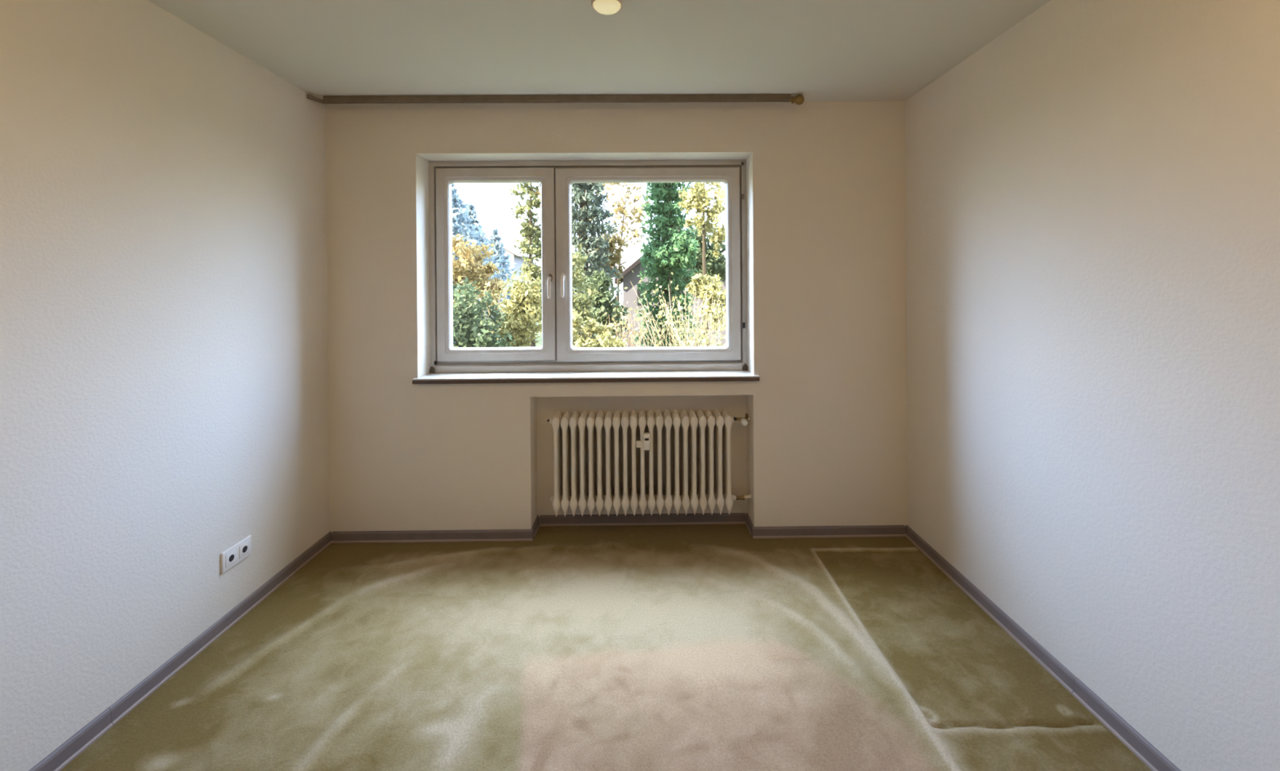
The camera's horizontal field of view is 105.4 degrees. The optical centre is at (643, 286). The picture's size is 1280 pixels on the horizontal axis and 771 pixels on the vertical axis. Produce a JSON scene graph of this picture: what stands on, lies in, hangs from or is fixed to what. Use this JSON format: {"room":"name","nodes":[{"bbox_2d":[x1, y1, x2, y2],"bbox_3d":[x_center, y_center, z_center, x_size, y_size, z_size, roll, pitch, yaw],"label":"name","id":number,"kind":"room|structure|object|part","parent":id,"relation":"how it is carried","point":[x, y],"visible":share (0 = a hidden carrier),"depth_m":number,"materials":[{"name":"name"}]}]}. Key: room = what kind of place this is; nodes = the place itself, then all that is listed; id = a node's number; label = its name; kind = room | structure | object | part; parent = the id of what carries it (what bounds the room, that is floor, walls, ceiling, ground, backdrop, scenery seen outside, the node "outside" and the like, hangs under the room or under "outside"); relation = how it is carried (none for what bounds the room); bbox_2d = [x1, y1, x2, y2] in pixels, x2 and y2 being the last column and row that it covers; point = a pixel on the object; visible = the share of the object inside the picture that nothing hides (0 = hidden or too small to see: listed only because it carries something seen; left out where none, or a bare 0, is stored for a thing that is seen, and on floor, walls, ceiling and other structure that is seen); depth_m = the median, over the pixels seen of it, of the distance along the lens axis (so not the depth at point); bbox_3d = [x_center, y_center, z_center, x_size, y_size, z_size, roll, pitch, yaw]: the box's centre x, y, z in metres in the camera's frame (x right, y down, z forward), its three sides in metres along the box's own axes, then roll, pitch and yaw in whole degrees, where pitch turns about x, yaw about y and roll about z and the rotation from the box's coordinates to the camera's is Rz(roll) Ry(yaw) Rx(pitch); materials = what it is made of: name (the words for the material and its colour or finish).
{"room":"empty room","nodes":[
{"label":"empty room","id":0,"kind":"room"},
{"bbox_2d":[0,0,329,770],"bbox_3d":[-1.935,0.216,0.732,0.300,2.500,4.094,0,0,0],"label":"wall","id":1,"kind":"structure","parent":0,"point":[164,392],"depth_m":1.73,"materials":[{"name":"white paint"}]},
{"bbox_2d":[28,531,332,770],"bbox_3d":[-1.767,1.437,0.738,0.018,0.067,4.094,0,0,0],"label":"baseboard","id":2,"kind":"structure","parent":1,"relation":"attached to","point":[131,699],"depth_m":1.80,"materials":[{"name":"plastic"}]},
{"bbox_2d":[220,534,251,573],"bbox_3d":[-1.783,1.169,2.136,0.013,0.087,0.153,0,0,0],"label":"power socket","id":3,"kind":"object","parent":1,"relation":"attached to","point":[232,556],"visible":1,"depth_m":2.12,"materials":[{"name":"white plastic"}]},
{"bbox_2d":[147,0,1050,101],"bbox_3d":[-0.139,-1.197,0.741,3.912,0.300,4.694,0,0,0],"label":"ceiling","id":4,"kind":"structure","parent":0,"point":[815,50],"depth_m":2.10,"materials":[{"name":"beige paint"}]},
{"bbox_2d":[306,93,804,104],"bbox_3d":[-0.465,-1.025,2.674,2.699,0.056,0.074,0,0,-1],"label":"rail","id":5,"kind":"object","parent":4,"relation":"attached to","point":[798,100],"visible":1,"depth_m":2.67,"materials":[{"name":"brown wood"}]},
{"bbox_2d":[591,0,623,14],"bbox_3d":[-0.134,-1.027,1.766,0.122,0.050,0.122,0,0,0],"label":"ceiling lamp","id":6,"kind":"object","parent":4,"relation":"attached to","point":[602,6],"visible":1,"depth_m":1.75,"materials":[{"name":"beige"}]},
{"bbox_2d":[60,524,1151,770],"bbox_3d":[-0.120,1.544,0.838,3.312,0.217,4.264,0,0,0],"label":"floor","id":7,"kind":"structure","parent":0,"point":[677,646],"depth_m":1.84,"materials":[{"name":"green carpet"}]},
{"bbox_2d":[325,101,906,533],"bbox_3d":[-0.147,0.194,2.944,3.912,2.500,0.300,0,0,0],"label":"wall","id":8,"kind":"structure","parent":0,"point":[824,441],"depth_m":2.80,"materials":[{"name":"beige paint"}]},
{"bbox_2d":[331,528,533,542],"bbox_3d":[-1.206,1.425,2.781,1.141,0.066,0.017,0,0,0],"label":"baseboard","id":9,"kind":"structure","parent":8,"relation":"attached to","point":[483,535],"depth_m":2.78,"materials":[{"name":"plastic"}]},
{"bbox_2d":[531,515,539,538],"bbox_3d":[-0.639,1.420,2.880,0.017,0.066,0.170,0,0,0],"label":"baseboard","id":10,"kind":"structure","parent":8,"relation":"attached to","point":[535,526],"depth_m":2.87,"materials":[{"name":"plastic"}]},
{"bbox_2d":[412,369,759,383],"bbox_3d":[-0.327,0.528,2.863,1.972,0.030,0.193,0,0,0],"label":"window sill","id":11,"kind":"structure","parent":8,"relation":"attached to","point":[731,375],"depth_m":2.77,"materials":[{"name":"stone"}]},
{"bbox_2d":[428,159,747,373],"bbox_3d":[-0.336,-0.126,2.961,1.930,1.283,0.131,0,0,0],"label":"window","id":12,"kind":"structure","parent":8,"relation":"in","point":[557,353],"depth_m":2.95,"materials":[{"name":"white plastic"}]},
{"bbox_3d":[-0.897,-0.135,2.976,0.716,1.168,0.068,0,0,0],"label":"sash","id":13,"kind":"part","parent":12,"relation":"part of","materials":[{"name":"white plastic"}]},
{"bbox_3d":[-0.566,0.003,2.916,0.022,0.132,0.044,0,0,0],"label":"handle","id":14,"kind":"part","parent":12,"relation":"part of","materials":[{"name":"beige plastic"}]},
{"bbox_3d":[-0.486,-0.002,2.917,0.022,0.132,0.044,0,0,0],"label":"handle","id":15,"kind":"part","parent":12,"relation":"part of","materials":[{"name":"beige plastic"}]},
{"bbox_3d":[0.026,-0.136,2.984,1.120,1.172,0.068,0,0,0],"label":"sash","id":16,"kind":"part","parent":12,"relation":"part of","materials":[{"name":"white plastic"}]},
{"bbox_2d":[539,512,745,525],"bbox_3d":[-0.007,1.416,2.962,1.247,0.066,0.017,0,0,0],"label":"baseboard","id":17,"kind":"structure","parent":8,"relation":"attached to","point":[707,517],"depth_m":2.96,"materials":[{"name":"plastic"}]},
{"bbox_2d":[546,408,751,515],"bbox_3d":[0.031,1.033,2.886,1.198,0.576,0.171,0,0,0],"label":"radiator","id":18,"kind":"object","parent":8,"relation":"attached to","point":[718,494],"visible":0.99,"depth_m":2.81,"materials":[{"name":"metal"}]},
{"bbox_2d":[635,432,650,449],"bbox_3d":[-0.004,0.885,2.791,0.081,0.096,0.026,0,0,0],"label":"meter","id":19,"kind":"object","parent":18,"relation":"attached to","point":[645,443],"visible":1,"depth_m":2.78,"materials":[{"name":"white plastic"}]},
{"bbox_3d":[0.582,0.785,2.831,0.038,0.038,0.053,0,0,0],"label":"thermostat knob","id":20,"kind":"part","parent":18,"relation":"part of","materials":[{"name":"white plastic"}]},
{"bbox_2d":[745,512,754,537],"bbox_3d":[0.625,1.411,2.890,0.017,0.066,0.170,0,0,0],"label":"baseboard","id":21,"kind":"structure","parent":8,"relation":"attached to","point":[748,522],"depth_m":2.88,"materials":[{"name":"plastic"}]},
{"bbox_2d":[751,524,906,538],"bbox_3d":[1.062,1.409,2.801,0.878,0.066,0.017,0,0,0],"label":"baseboard","id":22,"kind":"structure","parent":8,"relation":"attached to","point":[848,531],"depth_m":2.80,"materials":[{"name":"plastic"}]},
{"bbox_2d":[905,0,1279,770],"bbox_3d":[1.677,0.190,0.762,0.300,2.500,4.094,0,0,0],"label":"wall","id":23,"kind":"structure","parent":0,"point":[1092,193],"depth_m":1.57,"materials":[{"name":"white paint"}]},
{"bbox_2d":[905,524,1181,770],"bbox_3d":[1.527,1.414,0.766,0.018,0.067,4.094,0,0,0],"label":"baseboard","id":24,"kind":"structure","parent":23,"relation":"attached to","point":[1059,671],"depth_m":1.78,"materials":[{"name":"plastic"}]},
{"label":"outside","id":25,"kind":"structure","parent":0,"visible":0},
{"bbox_2d":[526,301,623,346],"bbox_3d":[-0.490,3.944,61.587,140.000,0.300,116.856,0,0,0],"label":"ground","id":26,"kind":"structure","parent":25,"point":[539,333],"depth_m":39.10,"materials":[{"name":"green plant"}]},
{"bbox_2d":[452,233,510,345],"bbox_3d":[-6.117,0.998,16.788,3.109,6.059,2.641,0,0,0],"label":"maple tree","id":27,"kind":"object","parent":26,"relation":"on","point":[465,264],"visible":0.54,"depth_m":16.53,"materials":[{"name":"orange plant"}]},
{"bbox_2d":[453,202,509,342],"bbox_3d":[-11.538,-0.619,32.940,8.108,10.250,7.632,0,0,0],"label":"spruce tree","id":28,"kind":"object","parent":26,"relation":"on","point":[473,214],"visible":0.11,"depth_m":32.68,"materials":[{"name":"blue plant"}]},
{"bbox_2d":[452,276,515,347],"bbox_3d":[-3.279,1.925,9.013,1.856,4.233,1.499,0,0,0],"label":"bush","id":29,"kind":"object","parent":26,"relation":"on","point":[467,320],"visible":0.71,"depth_m":8.82,"materials":[{"name":"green plant"}]},
{"bbox_2d":[451,183,530,342],"bbox_3d":[-12.026,-1.205,29.842,10.936,12.015,11.414,0,0,0],"label":"spruce tree","id":30,"kind":"object","parent":26,"relation":"on","point":[458,215],"visible":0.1,"depth_m":29.69,"materials":[{"name":"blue plant"}]},
{"bbox_2d":[453,262,542,338],"bbox_3d":[-4.422,1.665,14.053,3.229,4.731,2.389,0,0,0],"label":"shrub","id":31,"kind":"object","parent":26,"relation":"on","point":[490,264],"visible":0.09,"depth_m":13.95,"materials":[{"name":"yellow plant"}]},
{"bbox_2d":[484,227,525,335],"bbox_3d":[-10.863,0.011,35.742,7.327,8.806,6.525,0,0,29],"label":"spruce tree","id":32,"kind":"object","parent":26,"relation":"on","point":[498,249],"visible":0.23,"depth_m":35.65,"materials":[{"name":"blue plant"}]},
{"bbox_2d":[483,235,537,297],"bbox_3d":[-14.013,-0.300,47.883,5.400,8.496,8.800,0,0,0],"label":"house","id":33,"kind":"structure","parent":26,"relation":"on","point":[509,248],"depth_m":44.69,"materials":[{"name":"grey"}]},
{"bbox_2d":[490,271,542,346],"bbox_3d":[-2.588,1.867,9.959,1.383,4.329,1.244,0,0,0],"label":"bush","id":34,"kind":"object","parent":26,"relation":"on","point":[526,302],"visible":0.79,"depth_m":9.76,"materials":[{"name":"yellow plant"}]},
{"bbox_2d":[496,182,542,346],"bbox_3d":[-3.514,-0.267,15.020,1.966,8.566,1.833,0,0,0],"label":"birch tree","id":35,"kind":"object","parent":26,"relation":"on","point":[531,234],"visible":0.39,"depth_m":14.86,"materials":[{"name":"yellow plant"}]},
{"bbox_2d":[536,182,631,346],"bbox_3d":[-1.652,-1.230,14.010,2.834,10.788,2.889,0,0,23],"label":"spruce tree","id":36,"kind":"object","parent":26,"relation":"on","point":[585,196],"visible":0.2,"depth_m":13.69,"materials":[{"name":"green plant"}]},
{"bbox_2d":[571,242,603,324],"bbox_3d":[-1.494,1.480,11.010,1.103,5.079,0.972,-1,0,-22],"label":"bush","id":37,"kind":"object","parent":26,"relation":"on","point":[585,306],"visible":0.49,"depth_m":10.91,"materials":[{"name":"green plant"}]},
{"bbox_2d":[572,308,626,347],"bbox_3d":[-0.964,2.192,8.496,1.474,3.670,0.954,0,0,0],"label":"bush","id":38,"kind":"object","parent":26,"relation":"on","point":[582,340],"visible":0.53,"depth_m":8.43,"materials":[{"name":"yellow plant"}]},
{"bbox_2d":[578,269,629,336],"bbox_3d":[-1.066,1.771,12.991,1.389,4.474,1.254,0,0,0],"label":"bush","id":39,"kind":"object","parent":26,"relation":"on","point":[601,278],"visible":0.65,"depth_m":12.80,"materials":[{"name":"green plant"}]},
{"bbox_2d":[588,232,628,338],"bbox_3d":[-1.270,0.998,17.007,1.319,5.992,1.446,0,0,41],"label":"maple tree","id":40,"kind":"object","parent":26,"relation":"on","point":[615,258],"visible":0.45,"depth_m":16.78,"materials":[{"name":"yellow plant"}]},
{"bbox_2d":[580,290,678,346],"bbox_3d":[-0.156,2.045,8.998,2.030,3.949,2.026,0,0,32],"label":"shrub","id":41,"kind":"object","parent":26,"relation":"on","point":[629,308],"visible":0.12,"depth_m":8.97,"materials":[{"name":"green plant"}]},
{"bbox_2d":[590,182,678,334],"bbox_3d":[-0.414,-0.360,19.046,4.064,8.674,2.742,0,0,0],"label":"bare tree","id":42,"kind":"object","parent":26,"relation":"on","point":[620,208],"visible":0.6,"depth_m":18.72,"materials":[{"name":"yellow plant"}]},
{"bbox_2d":[600,270,726,346],"bbox_3d":[0.792,1.848,9.000,2.768,4.334,2.212,0,0,16],"label":"shrub","id":43,"kind":"object","parent":26,"relation":"on","point":[655,344],"visible":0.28,"depth_m":8.91,"materials":[{"name":"yellow plant"}]},
{"bbox_2d":[632,182,700,346],"bbox_3d":[0.781,-1.962,15.965,2.487,12.127,2.564,0,0,5],"label":"cypress tree","id":44,"kind":"object","parent":26,"relation":"on","point":[665,222],"visible":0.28,"depth_m":15.63,"materials":[{"name":"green plant"}]},
{"bbox_2d":[639,229,699,344],"bbox_3d":[0.784,1.117,15.032,1.871,5.740,1.485,0,0,0],"label":"tree","id":45,"kind":"object","parent":26,"relation":"on","point":[666,259],"visible":0.98,"depth_m":14.74,"materials":[{"name":"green plant"}]},
{"bbox_2d":[614,226,726,346],"bbox_3d":[1.642,0.480,27.517,6.200,6.890,7.800,0,0,0],"label":"gabled house","id":46,"kind":"structure","parent":26,"relation":"on","point":[629,280],"depth_m":24.00,"materials":[{"name":"grey"}]},
{"bbox_2d":[662,290,726,346],"bbox_3d":[1.112,2.034,8.074,1.836,3.963,1.626,0,0,19],"label":"shrub","id":47,"kind":"object","parent":26,"relation":"on","point":[703,335],"visible":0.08,"depth_m":7.98,"materials":[{"name":"yellow plant"}]},
{"bbox_2d":[675,216,725,343],"bbox_3d":[2.349,0.612,18.996,2.609,6.696,2.464,0,0,0],"label":"oak tree","id":48,"kind":"object","parent":26,"relation":"on","point":[713,267],"visible":0.43,"depth_m":18.56,"materials":[{"name":"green plant"}]},
{"bbox_2d":[677,182,725,345],"bbox_3d":[1.714,0.125,12.941,1.923,7.727,1.440,0,0,26],"label":"willow tree","id":49,"kind":"object","parent":26,"relation":"on","point":[698,201],"visible":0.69,"depth_m":12.83,"materials":[{"name":"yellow plant"}]},
{"bbox_2d":[684,273,725,346],"bbox_3d":[1.667,1.827,12.053,1.310,4.333,1.133,0,0,0],"label":"bush","id":50,"kind":"object","parent":26,"relation":"on","point":[706,281],"visible":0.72,"depth_m":11.95,"materials":[{"name":"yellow plant"}]}
]}

